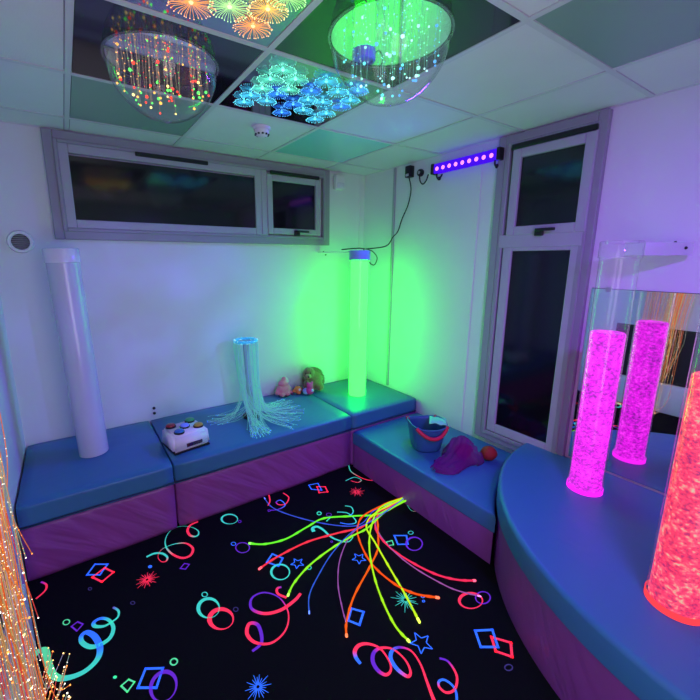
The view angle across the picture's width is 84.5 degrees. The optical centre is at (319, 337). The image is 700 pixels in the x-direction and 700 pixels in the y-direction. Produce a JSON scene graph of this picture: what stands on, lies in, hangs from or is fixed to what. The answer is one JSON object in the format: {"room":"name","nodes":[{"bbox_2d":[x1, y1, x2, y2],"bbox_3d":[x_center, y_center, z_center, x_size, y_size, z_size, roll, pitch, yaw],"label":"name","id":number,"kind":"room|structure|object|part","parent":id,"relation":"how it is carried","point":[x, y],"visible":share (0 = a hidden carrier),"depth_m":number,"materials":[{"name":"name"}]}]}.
{"room":"sensory room","nodes":[
{"label":"sensory room","id":0,"kind":"room"},
{"bbox_2d":[0,296,26,585],"bbox_3d":[-1.002,0.204,0.903,0.100,2.427,3.200,-8,14,-32],"label":"wall","id":1,"kind":"structure","parent":0,"point":[9,405],"depth_m":1.99,"materials":[{"name":"paint"}]},
{"bbox_2d":[0,560,8,638],"bbox_3d":[-0.974,0.761,1.085,0.013,0.558,0.800,-8,14,-32],"label":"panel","id":2,"kind":"object","parent":1,"relation":"attached to","point":[0,560],"visible":0.02,"depth_m":1.31,"materials":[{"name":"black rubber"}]},
{"bbox_2d":[0,414,70,699],"bbox_3d":[-0.921,0.290,1.065,0.186,2.088,0.669,-8,14,-32],"label":"curtain","id":3,"kind":"object","parent":1,"relation":"hanging from","point":[8,612],"visible":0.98,"depth_m":1.11,"materials":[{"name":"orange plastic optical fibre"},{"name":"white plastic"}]},
{"bbox_2d":[0,122,364,449],"bbox_3d":[-0.743,-0.228,2.999,2.875,2.427,0.100,-8,14,-32],"label":"wall","id":4,"kind":"structure","parent":0,"point":[165,318],"depth_m":2.73,"materials":[{"name":"paint"}]},
{"bbox_2d":[6,230,33,252],"bbox_3d":[-1.721,-0.552,2.207,0.128,0.128,0.017,-8,14,-32],"label":"air vent","id":5,"kind":"object","parent":4,"relation":"in","point":[18,241],"visible":1,"depth_m":2.20,"materials":[{"name":"white plastic"}]},
{"bbox_2d":[40,127,329,244],"bbox_3d":[-0.735,-0.989,2.729,1.973,0.608,0.094,-8,14,-32],"label":"window","id":6,"kind":"structure","parent":4,"relation":"in","point":[91,198],"depth_m":2.59,"materials":[{"name":"glass"},{"name":"white plastic"}]},
{"bbox_3d":[-0.986,-0.963,2.601,1.271,0.474,0.040,-7,14,-32],"label":"sash","id":7,"kind":"part","parent":6,"relation":"part of","materials":[{"name":"grey plastic"}]},
{"bbox_3d":[-0.989,-0.955,2.607,1.183,0.370,0.024,-7,14,-32],"label":"pane","id":8,"kind":"part","parent":6,"relation":"part of","materials":[{"name":"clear glass"}]},
{"bbox_3d":[-0.212,-1.057,3.092,0.484,0.441,0.050,-7,14,-32],"label":"sash","id":9,"kind":"part","parent":6,"relation":"part of","materials":[{"name":"grey plastic"}]},
{"bbox_3d":[-0.217,-1.059,3.099,0.395,0.355,0.028,-7,14,-32],"label":"pane","id":10,"kind":"part","parent":6,"relation":"part of","materials":[{"name":"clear glass"}]},
{"bbox_3d":[-0.147,-0.851,3.120,0.120,0.042,0.044,-7,14,-32],"label":"handle","id":11,"kind":"part","parent":6,"relation":"part of","materials":[{"name":"black plastic"}]},
{"bbox_2d":[333,174,344,189],"bbox_3d":[0.162,-1.328,3.279,0.093,0.120,0.060,-8,14,-32],"label":"sensor box","id":12,"kind":"object","parent":4,"relation":"attached to","point":[338,180],"visible":1,"depth_m":3.26,"materials":[{"name":"white plastic"}]},
{"bbox_2d":[0,82,699,175],"bbox_3d":[0.160,-1.038,1.422,2.675,0.005,3.200,-8,14,-32],"label":"trim","id":13,"kind":"structure","parent":4,"relation":"attached to","point":[699,82],"depth_m":2.34,"materials":[{"name":"white"}]},
{"bbox_2d":[358,176,360,249],"bbox_3d":[0.362,-0.538,3.609,0.012,1.850,0.004,-8,14,-32],"label":"trim","id":14,"kind":"structure","parent":4,"relation":"attached to","point":[360,176],"depth_m":3.48,"materials":[{"name":"paint"}]},
{"bbox_2d":[26,464,560,699],"bbox_3d":[0.160,1.214,1.886,2.675,0.051,3.200,-8,14,-32],"label":"floor","id":15,"kind":"structure","parent":0,"point":[188,611],"depth_m":1.70,"materials":[{"name":"black carpet"}]},
{"bbox_2d":[0,584,35,699],"bbox_3d":[-0.956,1.180,1.183,0.058,0.299,0.840,-8,14,-32],"label":"plinth","id":16,"kind":"object","parent":15,"relation":"on","point":[7,697],"visible":0.27,"depth_m":1.25,"materials":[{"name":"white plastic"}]},
{"bbox_2d":[16,421,176,580],"bbox_3d":[-1.325,0.891,2.316,0.713,0.412,0.750,-8,14,-32],"label":"bench","id":17,"kind":"object","parent":15,"relation":"on","point":[71,509],"visible":0.95,"depth_m":2.05,"materials":[{"name":"blue leather"}]},
{"bbox_2d":[42,248,108,457],"bbox_3d":[-1.370,0.102,2.179,0.168,1.188,0.168,-9,15,-32],"label":"tube","id":18,"kind":"object","parent":17,"relation":"on","point":[63,267],"visible":1,"depth_m":2.12,"materials":[{"name":"grey plastic"}]},
{"bbox_2d":[16,421,173,527],"bbox_3d":[-1.325,0.747,2.287,0.710,0.118,0.750,-7,14,-32],"label":"cushion","id":19,"kind":"object","parent":17,"relation":"on","point":[57,484],"depth_m":2.09,"materials":[{"name":"blue leather"}]},
{"bbox_2d":[151,390,350,525],"bbox_3d":[-0.496,0.782,2.847,1.267,0.412,0.750,-8,14,-32],"label":"bench","id":20,"kind":"object","parent":15,"relation":"on","point":[236,468],"visible":0.73,"depth_m":2.55,"materials":[{"name":"blue leather"}]},
{"bbox_2d":[162,417,209,455],"bbox_3d":[-0.838,0.598,2.392,0.230,0.134,0.210,-10,15,-41],"label":"switch box","id":21,"kind":"object","parent":20,"relation":"on","point":[190,434],"visible":1,"depth_m":2.33,"materials":[{"name":"white plastic"}]},
{"bbox_3d":[-0.838,0.658,2.404,0.220,0.010,0.200,-10,15,-41],"label":"foot plate","id":22,"kind":"part","parent":21,"relation":"part of","materials":[{"name":"black plastic"}]},
{"bbox_2d":[151,390,350,480],"bbox_3d":[-0.495,0.638,2.818,1.266,0.117,0.750,-7,14,-32],"label":"cushion","id":23,"kind":"object","parent":20,"relation":"on","point":[231,446],"depth_m":2.62,"materials":[{"name":"blue leather"}]},
{"bbox_2d":[207,337,303,437],"bbox_3d":[-0.412,0.303,2.701,0.732,0.585,0.570,-8,14,-32],"label":"lamp","id":24,"kind":"object","parent":20,"relation":"on","point":[251,413],"visible":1,"depth_m":2.73,"materials":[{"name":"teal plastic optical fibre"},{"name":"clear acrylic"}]},
{"bbox_2d":[275,377,292,396],"bbox_3d":[-0.305,0.405,3.258,0.128,0.156,0.184,9,15,39],"label":"plush toy","id":25,"kind":"object","parent":20,"relation":"on","point":[283,388],"visible":1,"depth_m":3.23,"materials":[{"name":"pink fabric"}]},
{"bbox_2d":[293,386,302,393],"bbox_3d":[-0.192,0.444,3.298,0.083,0.068,0.066,1,12,2],"label":"toy","id":26,"kind":"object","parent":20,"relation":"on","point":[297,389],"visible":1,"depth_m":3.27,"materials":[{"name":"orange plastic"}]},
{"bbox_2d":[306,381,313,394],"bbox_3d":[-0.085,0.427,3.268,0.070,0.113,0.068,-1,12,-5],"label":"toy","id":27,"kind":"object","parent":20,"relation":"on","point":[309,389],"visible":1,"depth_m":3.24,"materials":[{"name":"pink plastic"}]},
{"bbox_2d":[303,379,415,463],"bbox_3d":[0.323,0.674,3.371,0.682,0.412,0.750,-8,14,-32],"label":"bench","id":28,"kind":"object","parent":15,"relation":"on","point":[380,403],"visible":0.55,"depth_m":3.13,"materials":[{"name":"blue leather"}]},
{"bbox_2d":[302,367,324,390],"bbox_3d":[-0.055,0.353,3.375,0.212,0.212,0.220,-3,12,-16],"label":"plush toy","id":29,"kind":"object","parent":28,"relation":"on","point":[314,374],"visible":0.94,"depth_m":3.32,"materials":[{"name":"brown"}]},
{"bbox_2d":[323,250,369,396],"bbox_3d":[0.200,-0.131,3.283,0.166,1.200,0.512,-10,16,-41],"label":"tube","id":30,"kind":"object","parent":28,"relation":"on","point":[358,292],"visible":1,"depth_m":3.10,"materials":[{"name":"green plastic"}]},
{"bbox_2d":[303,379,415,427],"bbox_3d":[0.324,0.530,3.342,0.680,0.118,0.750,-7,14,-32],"label":"cushion","id":31,"kind":"object","parent":28,"relation":"on","point":[380,403],"depth_m":3.15,"materials":[{"name":"blue leather"}]},
{"bbox_2d":[248,497,480,642],"bbox_3d":[0.185,1.137,2.041,1.166,0.038,0.952,0,12,2],"label":"fibre tails","id":32,"kind":"object","parent":15,"relation":"on","point":[389,505],"visible":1,"depth_m":2.03,"materials":[{"name":"multicoloured plastic"}]},
{"bbox_2d":[353,413,510,563],"bbox_3d":[0.847,0.894,2.598,0.679,0.288,1.152,-8,14,-32],"label":"bench","id":33,"kind":"object","parent":15,"relation":"on","point":[463,505],"visible":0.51,"depth_m":2.34,"materials":[{"name":"blue leather"}]},
{"bbox_2d":[406,414,448,451],"bbox_3d":[0.719,0.646,2.599,0.249,0.189,0.300,-1,12,-6],"label":"bucket","id":34,"kind":"object","parent":33,"relation":"on","point":[424,436],"visible":0.94,"depth_m":2.52,"materials":[{"name":"blue plastic"}]},
{"bbox_3d":[0.731,0.619,2.476,0.228,0.080,0.069,-1,12,-6],"label":"handle","id":35,"kind":"part","parent":34,"relation":"part of","materials":[{"name":"red plastic"}]},
{"bbox_2d":[429,416,446,425],"bbox_3d":[0.797,0.556,2.596,0.110,0.030,0.150,3,12,16],"label":"cloth","id":36,"kind":"object","parent":34,"relation":"on","point":[432,420],"visible":0.98,"depth_m":2.56,"materials":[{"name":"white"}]},
{"bbox_2d":[430,435,483,474],"bbox_3d":[0.839,0.710,2.413,0.412,0.143,0.252,-8,14,-32],"label":"scarf","id":37,"kind":"object","parent":33,"relation":"on","point":[460,453],"visible":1,"depth_m":2.38,"materials":[{"name":"purple fabric"}]},
{"bbox_2d":[480,446,497,460],"bbox_3d":[1.072,0.731,2.438,0.102,0.093,0.102,-8,14,-32],"label":"ball","id":38,"kind":"object","parent":33,"relation":"on","point":[489,453],"visible":0.96,"depth_m":2.40,"materials":[{"name":"red"}]},
{"bbox_2d":[494,443,699,699],"bbox_3d":[1.268,1.042,1.569,1.109,0.414,1.505,-8,14,-32],"label":"platform","id":39,"kind":"object","parent":15,"relation":"on","point":[572,568],"visible":0.98,"depth_m":1.45,"materials":[{"name":"blue leather"}]},
{"bbox_2d":[566,240,687,496],"bbox_3d":[1.444,0.159,1.831,0.395,1.208,0.161,-2,12,-11],"label":"tube","id":40,"kind":"object","parent":39,"relation":"on","point":[605,352],"visible":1,"depth_m":1.80,"materials":[{"name":"plastic"}]},
{"bbox_2d":[644,317,699,625],"bbox_3d":[1.186,0.298,1.163,0.168,1.206,0.168,-8,14,-32],"label":"tube","id":41,"kind":"object","parent":39,"relation":"on","point":[673,590],"visible":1,"depth_m":1.20,"materials":[{"name":"red plastic"}]},
{"bbox_2d":[0,0,699,174],"bbox_3d":[0.160,-1.089,1.412,2.675,0.100,3.200,-8,14,-32],"label":"ceiling","id":42,"kind":"structure","parent":0,"point":[522,63],"depth_m":1.77,"materials":[{"name":"tile"}]},
{"bbox_2d":[70,76,209,135],"bbox_3d":[-0.925,-1.150,1.948,0.572,0.005,0.572,-8,14,-32],"label":"ceiling panel","id":43,"kind":"object","parent":42,"relation":"attached to","point":[91,100],"visible":0.93,"depth_m":1.91,"materials":[{"name":"green"}]},
{"bbox_2d":[72,0,262,123],"bbox_3d":[-0.597,-0.945,1.477,0.572,0.217,0.572,-8,14,-32],"label":"bowl light","id":44,"kind":"object","parent":42,"relation":"attached to","point":[113,42],"visible":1,"depth_m":1.39,"materials":[{"name":"clear plastic"}]},
{"bbox_2d":[124,0,311,46],"bbox_3d":[-0.269,-0.937,0.966,0.572,0.025,0.572,-8,14,-32],"label":"panel","id":45,"kind":"object","parent":42,"relation":"attached to","point":[260,22],"visible":1,"depth_m":1.16,"materials":[{"name":"gloss dark tile"},{"name":"glowing plastic optical fibre"}]},
{"bbox_2d":[253,124,270,137],"bbox_3d":[-0.330,-1.169,2.184,0.100,0.052,0.100,-8,14,-32],"label":"smoke detector","id":46,"kind":"object","parent":42,"relation":"attached to","point":[261,130],"visible":1,"depth_m":2.15,"materials":[{"name":"white plastic"}]},
{"bbox_2d":[219,53,386,125],"bbox_3d":[-0.095,-1.106,1.779,0.572,0.023,0.572,-8,14,-32],"label":"panel","id":47,"kind":"object","parent":42,"relation":"attached to","point":[281,87],"visible":0.99,"depth_m":1.71,"materials":[{"name":"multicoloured plastic"}]},
{"bbox_2d":[275,129,390,162],"bbox_3d":[0.079,-1.282,2.591,0.572,0.005,0.572,-8,14,-32],"label":"ceiling panel","id":48,"kind":"object","parent":42,"relation":"attached to","point":[319,144],"visible":0.79,"depth_m":2.55,"materials":[{"name":"teal tile"}]},
{"bbox_2d":[0,0,699,170],"bbox_3d":[0.160,-1.044,1.421,2.675,0.015,3.200,-8,14,-32],"label":"grid","id":49,"kind":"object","parent":42,"relation":"attached to","point":[524,19],"depth_m":1.52,"materials":[{"name":"white metal"}]},
{"bbox_2d":[275,0,519,106],"bbox_3d":[0.234,-0.909,1.307,0.572,0.217,0.572,-8,14,-32],"label":"bowl light","id":50,"kind":"object","parent":42,"relation":"attached to","point":[389,43],"visible":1,"depth_m":1.27,"materials":[{"name":"clear plastic"}]},
{"bbox_2d":[535,0,699,67],"bbox_3d":[1.064,-0.978,1.115,0.572,0.005,0.572,-8,14,-32],"label":"ceiling panel","id":51,"kind":"object","parent":42,"relation":"attached to","point":[617,33],"visible":1,"depth_m":1.22,"materials":[{"name":"green"}]},
{"bbox_2d":[363,84,699,495],"bbox_3d":[1.321,-0.102,2.390,0.100,2.427,3.200,-8,14,-32],"label":"wall","id":52,"kind":"structure","parent":0,"point":[651,187],"depth_m":2.66,"materials":[{"name":"paint"}]},
{"bbox_2d":[386,168,396,384],"bbox_3d":[0.613,-0.477,3.313,0.014,1.850,0.025,-8,14,-32],"label":"trim","id":53,"kind":"structure","parent":52,"relation":"attached to","point":[395,169],"depth_m":3.29,"materials":[{"name":"grey"}]},
{"bbox_2d":[405,165,413,177],"bbox_3d":[0.695,-1.290,2.981,0.054,0.085,0.055,-8,14,-32],"label":"plug adapter","id":54,"kind":"object","parent":52,"relation":"attached to","point":[409,170],"visible":0.98,"depth_m":2.96,"materials":[{"name":"black plastic"}]},
{"bbox_2d":[341,178,411,264],"bbox_3d":[0.438,-0.923,3.083,0.538,0.672,0.159,-2,12,-8],"label":"cable","id":55,"kind":"object","parent":54,"relation":"attached to","point":[409,178],"visible":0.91,"depth_m":3.12,"materials":[{"name":"black plastic"}]},
{"bbox_2d":[417,169,423,176],"bbox_3d":[0.759,-1.252,2.910,0.030,0.056,0.056,-8,14,-32],"label":"plug","id":56,"kind":"object","parent":52,"relation":"attached to","point":[420,171],"visible":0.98,"depth_m":2.90,"materials":[{"name":"black plastic"}]},
{"bbox_2d":[419,174,428,184],"bbox_3d":[0.774,-1.189,2.862,0.016,0.086,0.122,-5,12,-21],"label":"power cable","id":57,"kind":"object","parent":56,"relation":"attached to","point":[419,174],"visible":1,"depth_m":2.87,"materials":[{"name":"black plastic"}]},
{"bbox_2d":[430,147,504,179],"bbox_3d":[0.970,-1.146,2.557,0.088,0.112,0.534,-8,14,-32],"label":"light bar","id":58,"kind":"object","parent":52,"relation":"attached to","point":[493,155],"visible":0.95,"depth_m":2.50,"materials":[{"name":"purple plastic"}]},
{"bbox_3d":[0.821,-1.207,2.756,0.058,0.072,0.024,-7,14,-32],"label":"plate","id":59,"kind":"part","parent":58,"relation":"part of","materials":[{"name":"black plastic"}]},
{"bbox_3d":[1.100,-1.121,2.338,0.058,0.072,0.024,-7,14,-32],"label":"plate","id":60,"kind":"part","parent":58,"relation":"part of","materials":[{"name":"black plastic"}]},
{"bbox_2d":[459,144,483,428],"bbox_3d":[1.051,-0.285,2.678,0.004,1.970,0.020,-8,14,-32],"label":"trim","id":61,"kind":"structure","parent":52,"relation":"attached to","point":[482,145],"depth_m":2.66,"materials":[{"name":"paint"}]},
{"bbox_2d":[474,108,612,455],"bbox_3d":[1.248,-0.217,2.301,0.092,1.948,0.583,-8,14,-32],"label":"window","id":62,"kind":"structure","parent":52,"relation":"in","point":[548,190],"depth_m":2.25,"materials":[{"name":"glass"},{"name":"white plastic"}]},
{"bbox_3d":[1.284,0.050,2.349,0.040,1.255,0.449,-7,14,-32],"label":"sash","id":63,"kind":"part","parent":62,"relation":"part of","materials":[{"name":"grey plastic"}]},
{"bbox_3d":[1.289,0.049,2.352,0.024,1.146,0.342,-7,14,-32],"label":"pane","id":64,"kind":"part","parent":62,"relation":"part of","materials":[{"name":"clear glass"}]},
{"bbox_3d":[1.262,-0.598,2.157,0.044,0.042,0.120,-7,14,-32],"label":"handle","id":65,"kind":"part","parent":62,"relation":"part of","materials":[{"name":"black plastic"}]},
{"bbox_3d":[1.292,-0.838,2.161,0.028,0.400,0.345,-7,14,-32],"label":"pane","id":66,"kind":"part","parent":62,"relation":"part of","materials":[{"name":"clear glass"}]},
{"bbox_3d":[1.286,-0.838,2.156,0.048,0.493,0.440,-7,14,-32],"label":"sash","id":67,"kind":"part","parent":62,"relation":"part of","materials":[{"name":"grey plastic"}]},
{"bbox_2d":[568,287,699,493],"bbox_3d":[1.792,0.312,1.633,0.012,0.983,1.249,-8,14,-32],"label":"wall mirror","id":68,"kind":"object","parent":52,"relation":"attached to","point":[663,326],"visible":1,"depth_m":1.89,"materials":[{"name":"clear glass"}]}
]}

